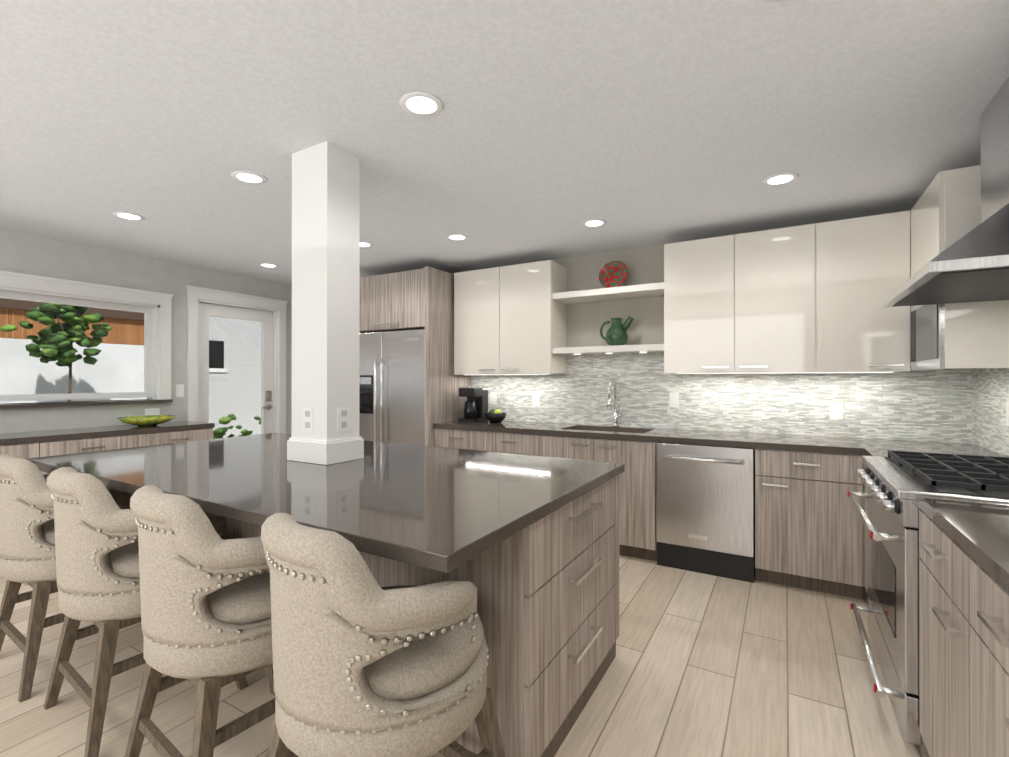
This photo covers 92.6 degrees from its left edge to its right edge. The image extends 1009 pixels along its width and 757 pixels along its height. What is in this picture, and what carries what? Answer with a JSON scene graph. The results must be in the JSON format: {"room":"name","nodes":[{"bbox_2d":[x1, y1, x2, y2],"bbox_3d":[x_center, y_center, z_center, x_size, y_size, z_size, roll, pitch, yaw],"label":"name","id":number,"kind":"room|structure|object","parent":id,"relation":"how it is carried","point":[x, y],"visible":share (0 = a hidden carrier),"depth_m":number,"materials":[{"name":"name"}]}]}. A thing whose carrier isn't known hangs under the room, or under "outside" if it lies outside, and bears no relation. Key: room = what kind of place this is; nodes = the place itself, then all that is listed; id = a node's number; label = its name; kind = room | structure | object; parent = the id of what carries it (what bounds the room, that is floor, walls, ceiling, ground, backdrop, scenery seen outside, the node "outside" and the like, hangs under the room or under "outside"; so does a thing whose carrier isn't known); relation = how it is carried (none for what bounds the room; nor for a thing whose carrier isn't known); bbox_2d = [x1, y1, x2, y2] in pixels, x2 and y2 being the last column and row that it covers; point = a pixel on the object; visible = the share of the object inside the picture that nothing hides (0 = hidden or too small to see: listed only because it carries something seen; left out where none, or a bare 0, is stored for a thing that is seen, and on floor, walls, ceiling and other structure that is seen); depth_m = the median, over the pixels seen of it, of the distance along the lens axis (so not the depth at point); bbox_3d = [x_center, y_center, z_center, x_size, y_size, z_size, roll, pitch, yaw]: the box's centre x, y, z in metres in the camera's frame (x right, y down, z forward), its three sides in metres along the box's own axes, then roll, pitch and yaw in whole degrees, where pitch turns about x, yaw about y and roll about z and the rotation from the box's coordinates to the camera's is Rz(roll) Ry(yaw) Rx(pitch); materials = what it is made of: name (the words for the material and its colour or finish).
{"room":"kitchen","nodes":[
{"label":"kitchen","id":0,"kind":"room"},
{"bbox_2d":[0,229,291,433],"bbox_3d":[-3.945,0.104,3.466,0.200,2.440,6.200,0,0,30],"label":"wall","id":1,"kind":"structure","parent":0,"point":[23,253],"depth_m":4.24,"materials":[{"name":"paint"}]},
{"bbox_2d":[0,399,172,408],"bbox_3d":[-3.838,0.209,3.583,0.225,0.030,2.390,0,0,30],"label":"window sill","id":2,"kind":"structure","parent":1,"relation":"attached to","point":[55,404],"depth_m":3.97,"materials":[{"name":"wood"}]},
{"bbox_2d":[0,270,172,400],"bbox_3d":[-3.853,-0.303,3.593,0.232,0.995,2.410,0,0,30],"label":"window","id":3,"kind":"structure","parent":1,"relation":"in","point":[154,308],"depth_m":4.22,"materials":[{"name":"white"}]},
{"bbox_2d":[186,285,287,433],"bbox_3d":[-2.906,0.211,5.216,0.232,2.235,1.090,0,0,30],"label":"door frame","id":4,"kind":"structure","parent":1,"relation":"attached to","point":[204,304],"depth_m":5.21,"materials":[{"name":"white wood"}]},
{"bbox_2d":[0,555,928,756],"bbox_3d":[-1.232,1.369,1.881,6.480,0.100,6.600,0,0,30],"label":"floor","id":5,"kind":"structure","parent":0,"point":[704,665],"depth_m":2.04,"materials":[{"name":"brown wood"}]},
{"bbox_2d":[0,454,109,702],"bbox_3d":[-2.058,0.832,2.324,0.623,0.977,0.593,0,0,33],"label":"chair","id":6,"kind":"object","parent":5,"relation":"on","point":[27,543],"visible":0.58,"depth_m":2.06,"materials":[{"name":"fabric"}]},
{"bbox_2d":[0,384,214,474],"bbox_3d":[-3.933,0.687,2.757,0.532,1.270,4.190,0,0,30],"label":"base cabinet","id":7,"kind":"object","parent":5,"relation":"on","point":[30,444],"visible":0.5,"depth_m":3.76,"materials":[{"name":"wood"}]},
{"bbox_2d":[116,415,176,425],"bbox_3d":[-3.105,0.371,4.191,0.430,0.077,0.430,0,0,30],"label":"bowl","id":8,"kind":"object","parent":7,"relation":"on","point":[149,420],"visible":1,"depth_m":4.11,"materials":[{"name":"green ceramic"}]},
{"bbox_2d":[44,467,247,756],"bbox_3d":[-1.483,0.831,1.990,0.623,0.977,0.593,0,0,35],"label":"chair","id":9,"kind":"object","parent":5,"relation":"on","point":[97,556],"visible":0.73,"depth_m":1.73,"materials":[{"name":"fabric"}]},
{"bbox_2d":[125,485,274,756],"bbox_3d":[-0.913,0.830,1.657,0.623,0.977,0.593,0,0,36],"label":"chair","id":10,"kind":"object","parent":5,"relation":"on","point":[205,598],"visible":0.83,"depth_m":1.41,"materials":[{"name":"fabric"}]},
{"bbox_2d":[261,513,504,756],"bbox_3d":[-0.335,0.829,1.321,0.623,0.977,0.593,0,0,40],"label":"chair","id":11,"kind":"object","parent":5,"relation":"on","point":[365,664],"visible":1,"depth_m":1.08,"materials":[{"name":"fabric"}]},
{"bbox_2d":[359,329,424,445],"bbox_3d":[-0.985,0.438,4.890,0.960,1.780,0.717,0,0,30],"label":"fridge","id":12,"kind":"object","parent":5,"relation":"on","point":[391,386],"visible":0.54,"depth_m":4.59,"materials":[{"name":"silver metal"}]},
{"bbox_2d":[222,469,624,756],"bbox_3d":[-0.806,0.885,2.526,2.657,0.874,0.940,0,0,30],"label":"kitchen island","id":13,"kind":"object","parent":5,"relation":"on","point":[527,546],"depth_m":1.64,"materials":[{"name":"wood"}]},
{"bbox_2d":[26,433,624,576],"bbox_3d":[-0.932,0.425,2.369,2.670,0.040,1.400,0,0,30],"label":"island countertop","id":14,"kind":"structure","parent":13,"relation":"on","point":[436,509],"depth_m":1.82,"materials":[{"name":"grey stone"}]},
{"bbox_2d":[287,141,363,464],"bbox_3d":[-0.897,-0.357,2.420,0.290,1.523,0.230,0,0,30],"label":"column","id":15,"kind":"structure","parent":14,"relation":"on","point":[325,285],"depth_m":2.34,"materials":[{"name":"white paint"}]},
{"bbox_2d":[432,429,483,450],"bbox_3d":[-0.260,0.890,4.545,0.538,0.873,0.616,0,0,30],"label":"base cabinet","id":16,"kind":"object","parent":5,"relation":"on","point":[468,439],"depth_m":4.27,"materials":[{"name":"brown wood"}]},
{"bbox_2d":[484,433,539,455],"bbox_3d":[0.206,0.890,4.274,0.540,0.873,0.616,0,0,30],"label":"base cabinet","id":17,"kind":"object","parent":5,"relation":"on","point":[513,443],"depth_m":3.99,"materials":[{"name":"brown wood"}]},
{"bbox_2d":[540,429,663,561],"bbox_3d":[0.832,0.889,3.909,0.909,0.873,0.616,0,0,30],"label":"base cabinet","id":18,"kind":"object","parent":5,"relation":"on","point":[637,484],"depth_m":3.51,"materials":[{"name":"brown wood"}]},
{"bbox_2d":[656,442,755,582],"bbox_3d":[1.466,0.890,3.474,0.612,0.868,0.633,0,0,30],"label":"dishwasher","id":19,"kind":"object","parent":5,"relation":"on","point":[705,509],"visible":0.98,"depth_m":3.24,"materials":[{"name":"silver metal"}]},
{"bbox_2d":[755,449,859,598],"bbox_3d":[2.019,0.887,3.217,0.587,0.873,0.616,0,0,30],"label":"base cabinet","id":20,"kind":"object","parent":5,"relation":"on","point":[807,526],"depth_m":2.96,"materials":[{"name":"brown wood"}]},
{"bbox_2d":[432,421,863,456],"bbox_3d":[0.878,0.430,3.876,3.180,0.040,0.628,0,0,30],"label":"countertop","id":21,"kind":"structure","parent":20,"relation":"on","point":[794,442],"depth_m":3.52,"materials":[{"name":"grey stone"}]},
{"bbox_2d":[459,386,487,422],"bbox_3d":[-0.298,0.244,4.639,0.180,0.334,0.240,0,0,30],"label":"coffee maker","id":22,"kind":"object","parent":21,"relation":"on","point":[476,407],"visible":1,"depth_m":4.57,"materials":[{"name":"black plastic"}]},
{"bbox_2d":[485,409,506,422],"bbox_3d":[-0.082,0.349,4.513,0.210,0.124,0.210,0,0,30],"label":"fruit bowl","id":23,"kind":"object","parent":21,"relation":"on","point":[495,415],"visible":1,"depth_m":4.45,"materials":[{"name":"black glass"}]},
{"bbox_2d":[607,380,621,426],"bbox_3d":[0.920,0.212,4.039,0.086,0.395,0.220,0,0,30],"label":"faucet","id":24,"kind":"object","parent":21,"relation":"on","point":[615,416],"visible":1,"depth_m":4.09,"materials":[{"name":"silver metal"}]},
{"bbox_2d":[856,437,1008,456],"bbox_3d":[2.423,0.427,2.747,0.627,0.040,1.024,0,0,30],"label":"countertop","id":25,"kind":"structure","parent":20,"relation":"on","point":[873,446],"depth_m":2.84,"materials":[{"name":"grey stone"}]},
{"bbox_2d":[860,453,975,599],"bbox_3d":[2.274,0.885,2.487,0.625,0.873,0.426,0,0,30],"label":"base cabinet","id":26,"kind":"object","parent":5,"relation":"on","point":[863,528],"depth_m":2.82,"materials":[{"name":"brown wood"}]},
{"bbox_2d":[847,450,1008,756],"bbox_3d":[1.874,0.827,1.942,0.734,0.945,0.910,0,0,30],"label":"range","id":27,"kind":"object","parent":5,"relation":"on","point":[897,483],"visible":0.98,"depth_m":1.84,"materials":[{"name":"silver metal"}]},
{"bbox_2d":[918,505,959,756],"bbox_3d":[1.571,0.881,1.281,0.625,0.873,0.528,0,0,30],"label":"base cabinet","id":28,"kind":"object","parent":5,"relation":"on","point":[939,552],"depth_m":1.45,"materials":[{"name":"brown wood"}]},
{"bbox_2d":[918,495,1008,588],"bbox_3d":[1.432,0.422,1.046,0.627,0.040,1.076,0,0,30],"label":"countertop","id":29,"kind":"structure","parent":28,"relation":"on","point":[982,527],"depth_m":1.33,"materials":[{"name":"grey stone"}]},
{"bbox_2d":[960,545,1008,756],"bbox_3d":[1.301,0.880,0.817,0.625,0.873,0.546,0,0,30],"label":"base cabinet","id":30,"kind":"object","parent":5,"relation":"on","point":[984,599],"depth_m":1.13,"materials":[{"name":"brown wood"}]},
{"bbox_2d":[0,0,1008,284],"bbox_3d":[-1.232,-1.181,1.888,6.480,0.120,6.600,0,0,30],"label":"ceiling","id":31,"kind":"structure","parent":0,"point":[546,130],"depth_m":2.07,"materials":[{"name":"paint"}]},
{"bbox_2d":[112,212,144,220],"bbox_3d":[-2.579,-1.114,3.310,0.178,0.008,0.178,0,0,21],"label":"recessed light","id":32,"kind":"object","parent":31,"relation":"in","point":[123,215],"depth_m":3.31,"materials":[{"name":"white"}]},
{"bbox_2d":[231,171,266,184],"bbox_3d":[-1.418,-1.115,2.680,0.178,0.008,0.178,0,0,21],"label":"recessed light","id":33,"kind":"object","parent":31,"relation":"in","point":[247,177],"depth_m":2.67,"materials":[{"name":"white plastic"}]},
{"bbox_2d":[258,263,277,267],"bbox_3d":[-2.318,-1.110,4.732,0.178,0.008,0.178,0,0,39],"label":"recessed light","id":34,"kind":"object","parent":31,"relation":"in","point":[268,265],"depth_m":4.73,"materials":[{"name":"white"}]},
{"bbox_2d":[360,241,372,247],"bbox_3d":[-1.181,-1.112,4.000,0.178,0.008,0.178,0,0,3],"label":"recessed light","id":35,"kind":"object","parent":31,"relation":"in","point":[363,244],"depth_m":3.99,"materials":[{"name":"white"}]},
{"bbox_2d":[399,92,443,116],"bbox_3d":[-0.339,-1.117,1.970,0.178,0.008,0.178,0,0,21],"label":"recessed light","id":36,"kind":"object","parent":31,"relation":"in","point":[420,104],"depth_m":1.96,"materials":[{"name":"white plastic"}]},
{"bbox_2d":[446,234,467,240],"bbox_3d":[-0.374,-1.112,3.796,0.178,0.008,0.178,0,0,21],"label":"recessed light","id":37,"kind":"object","parent":31,"relation":"in","point":[455,237],"depth_m":3.80,"materials":[{"name":"white plastic"}]},
{"bbox_2d":[582,219,606,227],"bbox_3d":[0.644,-1.113,3.458,0.178,0.008,0.178,0,0,21],"label":"recessed light","id":38,"kind":"object","parent":31,"relation":"in","point":[592,223],"depth_m":3.45,"materials":[{"name":"white"}]},
{"bbox_2d":[759,0,785,2],"bbox_3d":[0.791,-1.119,1.346,0.178,0.008,0.178,0,0,21],"label":"recessed light","id":39,"kind":"object","parent":31,"relation":"in","point":[766,1],"depth_m":1.43,"materials":[{"name":"white"}]},
{"bbox_2d":[762,172,798,185],"bbox_3d":[1.545,-1.115,2.701,0.178,0.008,0.178,0,0,-15],"label":"recessed light","id":40,"kind":"object","parent":31,"relation":"in","point":[779,179],"depth_m":2.69,"materials":[{"name":"white"}]},
{"bbox_2d":[599,261,627,287],"bbox_3d":[0.919,-0.864,4.049,0.250,0.258,0.120,0,0,30],"label":"plate","id":41,"kind":"object","parent":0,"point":[613,273],"visible":0.9,"depth_m":4.05,"materials":[{"name":"red"}]},
{"bbox_2d":[600,316,633,345],"bbox_3d":[0.933,-0.389,4.016,0.289,0.247,0.190,0,0,30],"label":"pitcher","id":42,"kind":"object","parent":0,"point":[616,334],"visible":0.9,"depth_m":3.96,"materials":[{"name":"green ceramic"}]},
{"bbox_2d":[451,210,910,346],"bbox_3d":[0.379,0.107,4.650,6.480,2.440,0.200,0,0,30],"label":"wall","id":43,"kind":"structure","parent":0,"point":[587,320],"depth_m":4.18,"materials":[{"name":"paint"}]},
{"bbox_2d":[360,266,451,336],"bbox_3d":[-0.964,-0.742,4.929,0.976,0.540,0.668,0,0,30],"label":"upper cabinet","id":44,"kind":"object","parent":43,"relation":"attached to","point":[418,298],"depth_m":4.56,"materials":[{"name":"brown wood"}]},
{"bbox_2d":[452,260,567,376],"bbox_3d":[0.041,-0.528,4.528,1.020,0.970,0.348,0,0,30],"label":"upper cabinet","id":45,"kind":"object","parent":43,"relation":"attached to","point":[508,321],"depth_m":4.34,"materials":[{"name":"white wood"}]},
{"bbox_2d":[660,223,819,372],"bbox_3d":[1.712,-0.531,3.555,0.967,0.970,0.348,0,0,30],"label":"upper cabinet","id":46,"kind":"object","parent":43,"relation":"attached to","point":[806,365],"depth_m":3.37,"materials":[{"name":"white wood"}]},
{"bbox_2d":[820,211,907,372],"bbox_3d":[2.338,-0.532,3.190,0.483,0.970,0.348,0,0,30],"label":"upper cabinet","id":47,"kind":"object","parent":43,"relation":"attached to","point":[863,260],"depth_m":3.04,"materials":[{"name":"white wood"}]},
{"bbox_2d":[908,165,1008,372],"bbox_3d":[2.458,-0.534,2.554,0.371,0.970,0.627,0,0,30],"label":"upper cabinet","id":48,"kind":"object","parent":0,"relation":"attached to","point":[968,337],"depth_m":2.36,"materials":[{"name":"white wood"}]},
{"bbox_3d":[1.431,0.095,0.218,0.200,2.440,6.400,0,0,30],"label":"wall","id":49,"kind":"structure","parent":0,"visible":0},
{"bbox_2d":[881,77,1008,307],"bbox_3d":[1.949,-0.740,1.921,0.582,0.757,0.940,0,0,30],"label":"range hood","id":50,"kind":"object","parent":49,"relation":"attached to","point":[972,265],"visible":1,"depth_m":1.83,"materials":[{"name":"silver metal"}]},
{"label":"outside","id":51,"kind":"structure","parent":0,"visible":0},
{"bbox_3d":[-8.131,1.544,6.943,10.540,0.180,20.000,0,0,30],"label":"ground","id":52,"kind":"structure","parent":51,"visible":0},
{"bbox_2d":[0,302,111,401],"bbox_3d":[-5.149,0.225,5.590,0.629,2.450,0.997,0,0,30],"label":"tree","id":53,"kind":"object","parent":52,"relation":"on","point":[61,350],"depth_m":5.53,"materials":[{"name":"green plant"}]},
{"bbox_2d":[0,298,143,344],"bbox_3d":[-8.242,0.130,2.208,0.120,2.620,11.700,0,0,30],"label":"fence","id":54,"kind":"object","parent":52,"relation":"on","point":[14,308],"depth_m":6.60,"materials":[{"name":"brown wood"}]},
{"bbox_2d":[0,338,146,403],"bbox_3d":[-8.035,0.480,2.086,0.300,1.920,11.700,0,0,30],"label":"wall","id":55,"kind":"structure","parent":52,"relation":"on","point":[103,362],"depth_m":6.16,"materials":[{"name":"white paint"}]},
{"bbox_2d":[209,316,260,437],"bbox_3d":[-3.204,-0.196,10.876,0.900,3.320,8.250,0,0,30],"label":"building","id":56,"kind":"structure","parent":52,"relation":"on","point":[228,383],"depth_m":8.11,"materials":[{"name":"white paint"}]},
{"bbox_2d":[213,414,260,438],"bbox_3d":[-3.888,0.991,6.721,1.295,0.923,1.349,0,0,30],"label":"plants","id":57,"kind":"object","parent":52,"relation":"on","point":[220,432],"depth_m":6.94,"materials":[{"name":"green plant"}]}
]}

